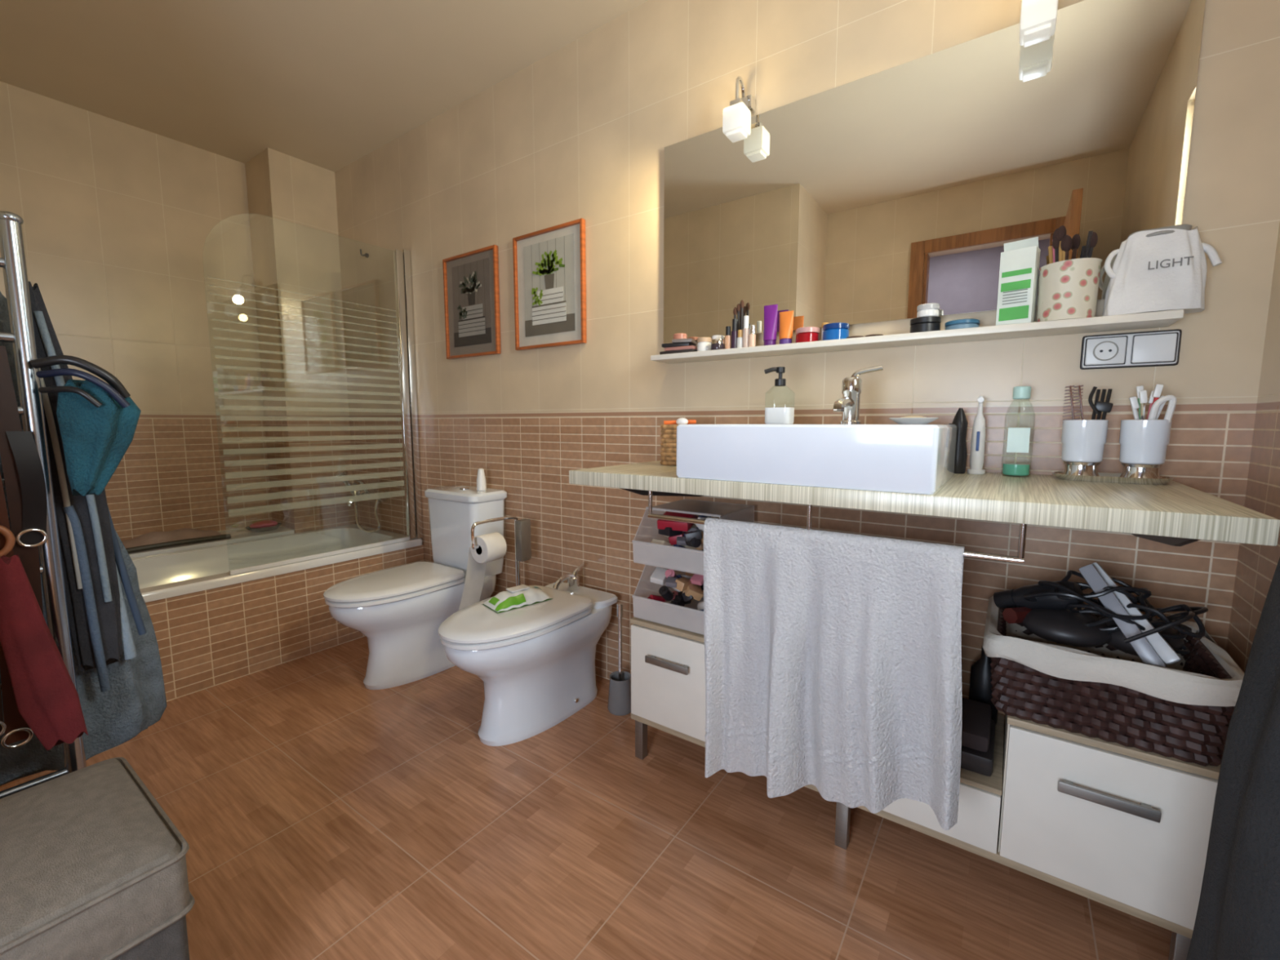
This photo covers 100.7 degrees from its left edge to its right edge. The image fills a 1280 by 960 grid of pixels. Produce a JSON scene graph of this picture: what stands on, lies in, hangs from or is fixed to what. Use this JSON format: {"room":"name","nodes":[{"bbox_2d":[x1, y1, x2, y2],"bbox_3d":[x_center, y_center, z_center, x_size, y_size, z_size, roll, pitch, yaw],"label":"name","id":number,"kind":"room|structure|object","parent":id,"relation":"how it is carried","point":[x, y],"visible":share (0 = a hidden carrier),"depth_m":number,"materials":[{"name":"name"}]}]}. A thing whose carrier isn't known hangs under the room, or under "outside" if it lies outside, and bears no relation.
{"room":"bathroom","nodes":[
{"label":"bathroom","id":0,"kind":"room"},
{"bbox_2d":[0,81,271,540],"bbox_3d":[-2.642,-0.500,2.789,0.100,2.585,1.800,4,8,35],"label":"wall","id":1,"kind":"structure","parent":0,"point":[118,217],"depth_m":2.79,"materials":[{"name":"tile"}]},
{"bbox_2d":[244,147,355,533],"bbox_3d":[-2.056,-0.551,3.261,0.315,2.585,0.350,4,8,35],"label":"wall pillar","id":2,"kind":"structure","parent":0,"point":[292,208],"depth_m":3.12,"materials":[{"name":"tile"}]},
{"bbox_2d":[0,0,648,172],"bbox_3d":[-1.376,-1.613,0.610,4.650,0.100,3.900,4,8,35],"label":"ceiling","id":3,"kind":"structure","parent":0,"point":[326,84],"depth_m":2.19,"materials":[{"name":"paint"}]},
{"bbox_2d":[0,635,1171,959],"bbox_3d":[-1.376,1.056,0.900,4.650,0.100,3.900,4,8,35],"label":"floor","id":4,"kind":"structure","parent":0,"point":[321,814],"depth_m":1.35,"materials":[{"name":"brown wood"}]},
{"bbox_2d":[0,210,86,798],"bbox_3d":[-1.280,0.243,0.993,0.160,1.497,0.288,4,8,35],"label":"towel rack","id":5,"kind":"object","parent":4,"relation":"on","point":[12,259],"visible":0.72,"depth_m":1.05,"materials":[{"name":"silver metal"}]},
{"bbox_2d":[0,346,47,748],"bbox_3d":[-1.213,0.107,1.006,0.033,0.837,0.130,4,8,35],"label":"belt","id":6,"kind":"object","parent":5,"relation":"hanging from","point":[23,471],"visible":0.78,"depth_m":1.03,"materials":[{"name":"black leather"}]},
{"bbox_2d":[0,554,88,750],"bbox_3d":[-1.175,0.338,1.040,0.026,0.399,0.099,4,8,35],"label":"scarf","id":7,"kind":"object","parent":5,"relation":"hanging from","point":[46,697],"visible":1,"depth_m":1.03,"materials":[{"name":"fabric"}]},
{"bbox_2d":[28,281,122,692],"bbox_3d":[-1.212,0.036,1.136,0.038,0.878,0.111,4,8,35],"label":"jacket","id":8,"kind":"object","parent":5,"relation":"hanging from","point":[83,522],"visible":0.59,"depth_m":1.15,"materials":[{"name":"fabric"}]},
{"bbox_2d":[0,291,166,786],"bbox_3d":[-1.332,0.122,1.161,0.174,1.036,0.385,6,8,43],"label":"clothing","id":9,"kind":"object","parent":5,"relation":"hanging from","point":[135,700],"visible":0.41,"depth_m":1.23,"materials":[{"name":"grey fabric"}]},
{"bbox_2d":[30,355,141,496],"bbox_3d":[-1.125,-0.110,1.092,0.094,0.283,0.148,4,8,35],"label":"cap","id":10,"kind":"object","parent":5,"relation":"hanging from","point":[98,420],"visible":1,"depth_m":1.07,"materials":[{"name":"teal fabric"}]},
{"bbox_2d":[0,756,195,959],"bbox_3d":[-0.956,0.785,0.842,0.421,0.452,0.311,4,8,35],"label":"storage ottoman","id":11,"kind":"object","parent":4,"relation":"on","point":[93,867],"visible":1,"depth_m":0.80,"materials":[{"name":"grey leather"},{"name":"dark grey fabric"}]},
{"bbox_2d":[128,524,424,702],"bbox_3d":[-2.158,0.588,2.571,1.069,0.470,1.785,4,8,35],"label":"bathtub","id":12,"kind":"object","parent":4,"relation":"on","point":[212,626],"visible":0.46,"depth_m":2.44,"materials":[{"name":"tile"}]},
{"bbox_2d":[121,528,231,553],"bbox_3d":[-2.430,0.296,2.738,0.233,0.072,0.461,4,8,35],"label":"roll","id":13,"kind":"object","parent":12,"relation":"on","point":[154,540],"visible":0.88,"depth_m":2.70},
{"bbox_2d":[244,520,282,532],"bbox_3d":[-2.197,0.264,3.099,0.140,0.055,0.182,4,8,35],"label":"soap dish","id":14,"kind":"object","parent":12,"relation":"on","point":[265,525],"visible":1,"depth_m":3.06,"materials":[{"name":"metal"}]},
{"bbox_2d":[207,213,422,574],"bbox_3d":[-1.486,-0.406,2.536,0.033,1.547,0.897,4,8,35],"label":"screen","id":15,"kind":"object","parent":12,"relation":"on","point":[402,259],"visible":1,"depth_m":2.84,"materials":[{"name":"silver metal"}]},
{"bbox_2d":[323,484,506,689],"bbox_3d":[-0.991,0.452,2.361,0.384,0.786,0.758,4,8,35],"label":"toilet","id":16,"kind":"object","parent":4,"relation":"on","point":[401,611],"visible":0.9,"depth_m":2.27,"materials":[{"name":"ceramic"}]},
{"bbox_2d":[476,468,486,490],"bbox_3d":[-0.745,-0.002,2.489,0.044,0.104,0.044,4,8,35],"label":"air freshener","id":17,"kind":"object","parent":16,"relation":"on","point":[481,479],"visible":1,"depth_m":2.47,"materials":[{"name":"white plastic"}]},
{"bbox_2d":[458,515,531,610],"bbox_3d":[-0.598,0.506,2.283,0.170,0.694,0.367,4,8,35],"label":"toilet paper stand","id":18,"kind":"object","parent":4,"relation":"on","point":[484,548],"visible":0.82,"depth_m":2.23,"materials":[{"name":"silver metal"}]},
{"bbox_2d":[438,582,617,746],"bbox_3d":[-0.413,0.670,1.969,0.368,0.437,0.685,4,8,35],"label":"bidet","id":19,"kind":"object","parent":4,"relation":"on","point":[535,663],"visible":0.94,"depth_m":1.84,"materials":[{"name":"ceramic"}]},
{"bbox_2d":[483,584,552,613],"bbox_3d":[-0.450,0.423,1.960,0.228,0.052,0.124,-6,8,-42],"label":"pack","id":20,"kind":"object","parent":19,"relation":"on","point":[520,596],"visible":1,"depth_m":1.92,"materials":[{"name":"white plastic"}]},
{"bbox_2d":[552,563,584,591],"bbox_3d":[-0.291,0.407,2.170,0.048,0.098,0.177,4,8,35],"label":"tap","id":21,"kind":"object","parent":19,"relation":"on","point":[572,579],"depth_m":2.17,"materials":[{"name":"silver metal"}]},
{"bbox_2d":[607,602,631,715],"bbox_3d":[-0.075,0.673,2.017,0.100,0.420,0.100,4,8,35],"label":"toilet brush","id":22,"kind":"object","parent":4,"relation":"on","point":[619,704],"visible":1,"depth_m":2.00,"materials":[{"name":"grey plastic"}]},
{"bbox_2d":[630,597,1221,959],"bbox_3d":[0.604,0.704,1.475,1.325,0.475,0.393,4,8,35],"label":"base cabinet","id":23,"kind":"object","parent":4,"relation":"on","point":[1113,824],"visible":0.59,"depth_m":1.08,"materials":[{"name":"white wood"}]},
{"bbox_2d":[647,509,721,616],"bbox_3d":[0.178,0.260,1.726,0.265,0.347,0.330,4,8,35],"label":"toiletries","id":24,"kind":"object","parent":23,"relation":"on","point":[682,536],"visible":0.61,"depth_m":1.66},
{"bbox_2d":[960,697,995,776],"bbox_3d":[0.758,0.607,1.313,0.200,0.088,0.200,4,8,35],"label":"bathroom scale","id":25,"kind":"object","parent":23,"relation":"in","point":[978,728],"visible":0.49,"depth_m":1.21,"materials":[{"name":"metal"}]},
{"bbox_2d":[968,646,997,724],"bbox_3d":[0.823,0.534,1.468,0.286,0.200,0.066,4,8,35],"label":"spray bottles","id":26,"kind":"object","parent":23,"relation":"on","point":[980,686],"visible":0.13,"depth_m":1.39},
{"bbox_2d":[982,595,1244,766],"bbox_3d":[0.989,0.407,1.159,0.400,0.180,0.360,4,8,35],"label":"laundry basket","id":27,"kind":"object","parent":23,"relation":"on","point":[1183,710],"visible":0.86,"depth_m":1.03,"materials":[{"name":"wicker"}]},
{"bbox_2d":[993,562,1208,667],"bbox_3d":[0.961,0.270,1.123,0.354,0.185,0.235,4,8,35],"label":"appliances","id":28,"kind":"object","parent":27,"relation":"in","point":[1046,609],"visible":1,"depth_m":1.09,"materials":[{"name":"black plastic"}]},
{"bbox_2d":[334,0,1279,722],"bbox_3d":[-0.303,-0.448,2.313,4.490,2.585,0.100,4,8,35],"label":"wall","id":29,"kind":"structure","parent":0,"point":[584,131],"depth_m":1.89,"materials":[{"name":"tile"}]},
{"bbox_2d":[333,468,389,533],"bbox_3d":[-1.618,0.118,3.109,0.298,0.364,0.211,4,8,35],"label":"mixer tap","id":30,"kind":"object","parent":29,"relation":"attached to","point":[365,493],"visible":1,"depth_m":3.09,"materials":[{"name":"silver metal"}]},
{"bbox_2d":[360,248,368,257],"bbox_3d":[-1.577,-1.295,3.030,0.024,0.038,0.044,4,8,35],"label":"wall hook","id":31,"kind":"object","parent":29,"relation":"attached to","point":[366,255],"visible":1,"depth_m":3.03,"materials":[{"name":"metal"}]},
{"bbox_2d":[442,244,501,359],"bbox_3d":[-0.814,-0.841,2.554,0.390,0.485,0.022,4,8,35],"label":"framed picture","id":32,"kind":"object","parent":29,"relation":"attached to","point":[471,288],"visible":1,"depth_m":2.54,"materials":[{"name":"brown wood"}]},
{"bbox_2d":[512,217,586,351],"bbox_3d":[-0.390,-0.814,2.258,0.405,0.485,0.022,4,8,35],"label":"framed picture","id":33,"kind":"object","parent":29,"relation":"attached to","point":[549,264],"visible":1,"depth_m":2.25,"materials":[{"name":"brown wood"}]},
{"bbox_2d":[722,75,755,142],"bbox_3d":[0.317,-1.156,1.655,0.068,0.191,0.131,4,8,35],"label":"lamp","id":34,"kind":"object","parent":29,"relation":"attached to","point":[736,117],"visible":1,"depth_m":1.62,"materials":[{"name":"silver metal"}]},
{"bbox_2d":[650,309,1183,364],"bbox_3d":[0.618,-0.391,1.529,1.330,0.018,0.128,4,8,35],"label":"shelf","id":35,"kind":"object","parent":29,"relation":"attached to","point":[1161,318],"depth_m":1.36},
{"bbox_2d":[659,333,697,354],"bbox_3d":[0.144,-0.472,1.850,0.131,0.072,0.099,4,8,35],"label":"makeup compact","id":36,"kind":"object","parent":35,"relation":"on","point":[680,343],"visible":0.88,"depth_m":1.82,"materials":[{"name":"plastic"}]},
{"bbox_2d":[697,337,711,351],"bbox_3d":[0.218,-0.455,1.798,0.049,0.050,0.049,4,8,35],"label":"jar","id":37,"kind":"object","parent":35,"relation":"on","point":[704,344],"visible":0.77,"depth_m":1.78,"materials":[{"name":"white plastic"}]},
{"bbox_2d":[711,334,724,339],"bbox_3d":[0.266,-0.462,1.813,0.041,0.060,0.041,4,8,35],"label":"jar","id":38,"kind":"object","parent":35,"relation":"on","point":[716,336],"visible":0.27,"depth_m":1.79,"materials":[{"name":"white plastic"}]},
{"bbox_2d":[711,338,724,350],"bbox_3d":[0.256,-0.443,1.749,0.045,0.037,0.045,4,8,35],"label":"jar","id":39,"kind":"object","parent":35,"relation":"on","point":[716,344],"visible":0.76,"depth_m":1.73,"materials":[{"name":"clear glass"}]},
{"bbox_2d":[724,300,755,349],"bbox_3d":[0.331,-0.505,1.723,0.107,0.164,0.048,4,8,35],"label":"bottles","id":40,"kind":"object","parent":35,"relation":"on","point":[741,338],"visible":0.88,"depth_m":1.72,"materials":[{"name":"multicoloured plastic"}]},
{"bbox_2d":[763,304,777,345],"bbox_3d":[0.408,-0.481,1.662,0.039,0.130,0.038,1,6,6],"label":"tube","id":41,"kind":"object","parent":35,"relation":"on","point":[770,331],"visible":0.9,"depth_m":1.65,"materials":[{"name":"purple plastic"}]},
{"bbox_2d":[778,311,793,344],"bbox_3d":[0.450,-0.465,1.634,0.039,0.105,0.038,1,6,6],"label":"tube","id":42,"kind":"object","parent":35,"relation":"on","point":[786,318],"visible":0.8,"depth_m":1.62,"materials":[{"name":"orange plastic"}]},
{"bbox_2d":[795,326,819,342],"bbox_3d":[0.505,-0.432,1.599,0.069,0.047,0.069,4,8,35],"label":"jar","id":43,"kind":"object","parent":35,"relation":"on","point":[807,334],"visible":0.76,"depth_m":1.57,"materials":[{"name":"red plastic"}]},
{"bbox_2d":[821,322,828,340],"bbox_3d":[0.561,-0.442,1.608,0.020,0.065,0.020,4,8,35],"label":"lotion bottle","id":44,"kind":"object","parent":35,"relation":"on","point":[823,323],"visible":0.35,"depth_m":1.60,"materials":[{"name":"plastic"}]},
{"bbox_2d":[822,322,849,340],"bbox_3d":[0.573,-0.429,1.552,0.073,0.050,0.073,4,8,35],"label":"jar","id":45,"kind":"object","parent":35,"relation":"on","point":[835,331],"visible":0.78,"depth_m":1.52,"materials":[{"name":"blue plastic"}]},
{"bbox_2d":[845,333,883,338],"bbox_3d":[0.646,-0.405,1.516,0.100,0.008,0.084,4,8,35],"label":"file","id":46,"kind":"object","parent":35,"relation":"on","point":[874,335],"visible":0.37,"depth_m":1.49,"materials":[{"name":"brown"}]},
{"bbox_2d":[910,315,941,333],"bbox_3d":[0.763,-0.410,1.420,0.073,0.042,0.073,4,8,35],"label":"jar","id":47,"kind":"object","parent":35,"relation":"on","point":[928,323],"visible":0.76,"depth_m":1.39,"materials":[{"name":"plastic"}]},
{"bbox_2d":[916,302,939,317],"bbox_3d":[0.767,-0.448,1.413,0.053,0.034,0.053,4,8,35],"label":"jar","id":48,"kind":"object","parent":47,"relation":"on","point":[931,308],"visible":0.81,"depth_m":1.39,"materials":[{"name":"plastic"}]},
{"bbox_2d":[944,318,979,329],"bbox_3d":[0.833,-0.397,1.372,0.078,0.026,0.078,4,8,35],"label":"tin","id":49,"kind":"object","parent":35,"relation":"on","point":[967,322],"visible":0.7,"depth_m":1.34,"materials":[{"name":"blue metal"}]},
{"bbox_2d":[995,236,1040,325],"bbox_3d":[0.925,-0.482,1.300,0.052,0.209,0.075,-6,9,-43],"label":"box","id":50,"kind":"object","parent":35,"relation":"on","point":[1020,261],"visible":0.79,"depth_m":1.28,"materials":[{"name":"white cardboard"}]},
{"bbox_2d":[1036,225,1102,321],"bbox_3d":[1.007,-0.479,1.245,0.116,0.216,0.116,4,8,35],"label":"brush holder","id":51,"kind":"object","parent":35,"relation":"on","point":[1068,289],"visible":0.99,"depth_m":1.21,"materials":[{"name":"floral-patterned ceramic"},{"name":"wood"},{"name":"black bristles"}]},
{"bbox_2d":[1102,224,1222,315],"bbox_3d":[1.127,-0.452,1.152,0.186,0.178,0.089,4,8,35],"label":"bag","id":52,"kind":"object","parent":35,"relation":"on","point":[1163,268],"visible":0.97,"depth_m":1.13,"materials":[{"name":"fabric"}]},
{"bbox_2d":[568,460,1279,546],"bbox_3d":[0.514,0.052,1.358,1.320,0.130,0.603,4,8,35],"label":"countertop","id":53,"kind":"structure","parent":29,"relation":"attached to","point":[1174,513],"depth_m":0.98,"materials":[{"name":"laminate"}]},
{"bbox_2d":[659,417,696,466],"bbox_3d":[0.124,-0.121,1.656,0.115,0.146,0.105,4,8,35],"label":"wicker basket","id":54,"kind":"object","parent":53,"relation":"on","point":[668,429],"visible":0.42,"depth_m":1.62,"materials":[{"name":"wicker"}]},
{"bbox_2d":[675,423,956,494],"bbox_3d":[0.423,-0.070,1.280,0.556,0.128,0.387,4,8,35],"label":"washbasin","id":55,"kind":"object","parent":53,"relation":"in","point":[915,459],"visible":1,"depth_m":1.09,"materials":[{"name":"ceramic"}]},
{"bbox_2d":[764,366,795,423],"bbox_3d":[0.386,-0.234,1.470,0.075,0.156,0.058,4,8,35],"label":"soap dispenser","id":56,"kind":"object","parent":55,"relation":"on","point":[772,415],"visible":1,"depth_m":1.45,"materials":[{"name":"plastic"}]},
{"bbox_2d":[832,364,883,424],"bbox_3d":[0.530,-0.211,1.304,0.097,0.146,0.158,4,8,35],"label":"mixer tap","id":57,"kind":"object","parent":55,"relation":"on","point":[848,405],"visible":1,"depth_m":1.34,"materials":[{"name":"silver metal"}]},
{"bbox_2d":[888,416,938,424],"bbox_3d":[0.662,-0.145,1.286,0.110,0.020,0.066,4,8,35],"label":"dish","id":58,"kind":"object","parent":55,"relation":"on","point":[905,420],"visible":1,"depth_m":1.26,"materials":[{"name":"white ceramic"}]},
{"bbox_2d":[647,490,1026,564],"bbox_3d":[0.346,0.086,1.147,0.790,0.074,0.012,4,8,35],"label":"towel rail","id":59,"kind":"object","parent":53,"relation":"attached to","point":[1020,559],"visible":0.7,"depth_m":0.96,"materials":[{"name":"silver metal"}]},
{"bbox_2d":[948,408,968,473],"bbox_3d":[0.841,-0.105,1.407,0.042,0.170,0.078,2,7,18],"label":"hair clipper","id":60,"kind":"object","parent":53,"relation":"on","point":[960,420],"visible":0.59,"depth_m":1.38,"materials":[{"name":"black plastic"}]},
{"bbox_2d":[967,395,986,474],"bbox_3d":[0.873,-0.115,1.368,0.040,0.200,0.040,4,8,35],"label":"electric toothbrush","id":61,"kind":"object","parent":53,"relation":"on","point":[978,435],"visible":1,"depth_m":1.36,"materials":[{"name":"white plastic"}]},
{"bbox_2d":[1000,386,1035,475],"bbox_3d":[0.936,-0.119,1.310,0.060,0.220,0.062,4,8,35],"label":"mouthwash bottle","id":62,"kind":"object","parent":53,"relation":"on","point":[1018,438],"visible":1,"depth_m":1.29,"materials":[{"name":"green plastic"}]},
{"bbox_2d":[1051,460,1174,484],"bbox_3d":[1.071,-0.019,1.208,0.210,0.042,0.116,4,8,35],"label":"tray","id":63,"kind":"object","parent":53,"relation":"on","point":[1132,473],"visible":0.95,"depth_m":1.18,"materials":[{"name":"silver metal"}]},
{"bbox_2d":[1061,385,1113,462],"bbox_3d":[1.028,-0.131,1.226,0.082,0.175,0.082,-3,7,-24],"label":"toothbrush cup","id":64,"kind":"object","parent":63,"relation":"on","point":[1082,440],"visible":1,"depth_m":1.21,"materials":[{"name":"ceramic"}]},
{"bbox_2d":[1119,384,1176,464],"bbox_3d":[1.113,-0.122,1.167,0.083,0.171,0.082,4,8,35],"label":"toothbrush cup","id":65,"kind":"object","parent":63,"relation":"on","point":[1143,441],"visible":1,"depth_m":1.14,"materials":[{"name":"ceramic"}]},
{"bbox_2d":[663,0,1205,343],"bbox_3d":[0.643,-0.797,1.534,1.345,0.677,0.021,4,8,35],"label":"wall mirror","id":66,"kind":"object","parent":29,"relation":"attached to","point":[882,196],"visible":0.83,"depth_m":1.41,"materials":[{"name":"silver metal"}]},
{"bbox_2d":[1018,0,1057,47],"bbox_3d":[0.927,-1.110,1.230,0.068,0.191,0.131,4,8,35],"label":"lamp","id":67,"kind":"object","parent":29,"relation":"attached to","point":[1037,21],"visible":1,"depth_m":1.19,"materials":[{"name":"white glass"}]},
{"bbox_2d":[1080,328,1182,369],"bbox_3d":[1.141,-0.303,1.237,0.172,0.080,0.020,4,8,35],"label":"wall socket plate","id":68,"kind":"object","parent":29,"relation":"attached to","point":[1154,348],"depth_m":1.23,"materials":[{"name":"white plastic"}]},
{"bbox_2d":[703,517,964,830],"bbox_3d":[0.370,0.414,1.128,0.550,0.612,0.101,4,8,35],"label":"hanging towel","id":69,"kind":"object","parent":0,"point":[833,660],"visible":1,"depth_m":1.10,"materials":[{"name":"white fabric"}]},
{"bbox_2d":[1222,222,1279,755],"bbox_3d":[0.701,-0.207,0.098,0.160,2.585,2.400,4,8,35],"label":"wall","id":70,"kind":"structure","parent":0,"point":[1256,565],"depth_m":1.09,"materials":[{"name":"tile"}]},
{"bbox_2d":[1186,557,1279,959],"bbox_3d":[0.804,0.403,0.618,0.186,1.116,0.324,4,8,35],"label":"robe","id":71,"kind":"object","parent":70,"relation":"hanging from","point":[1237,917],"visible":1,"depth_m":0.64,"materials":[{"name":"grey fabric"}]}
]}

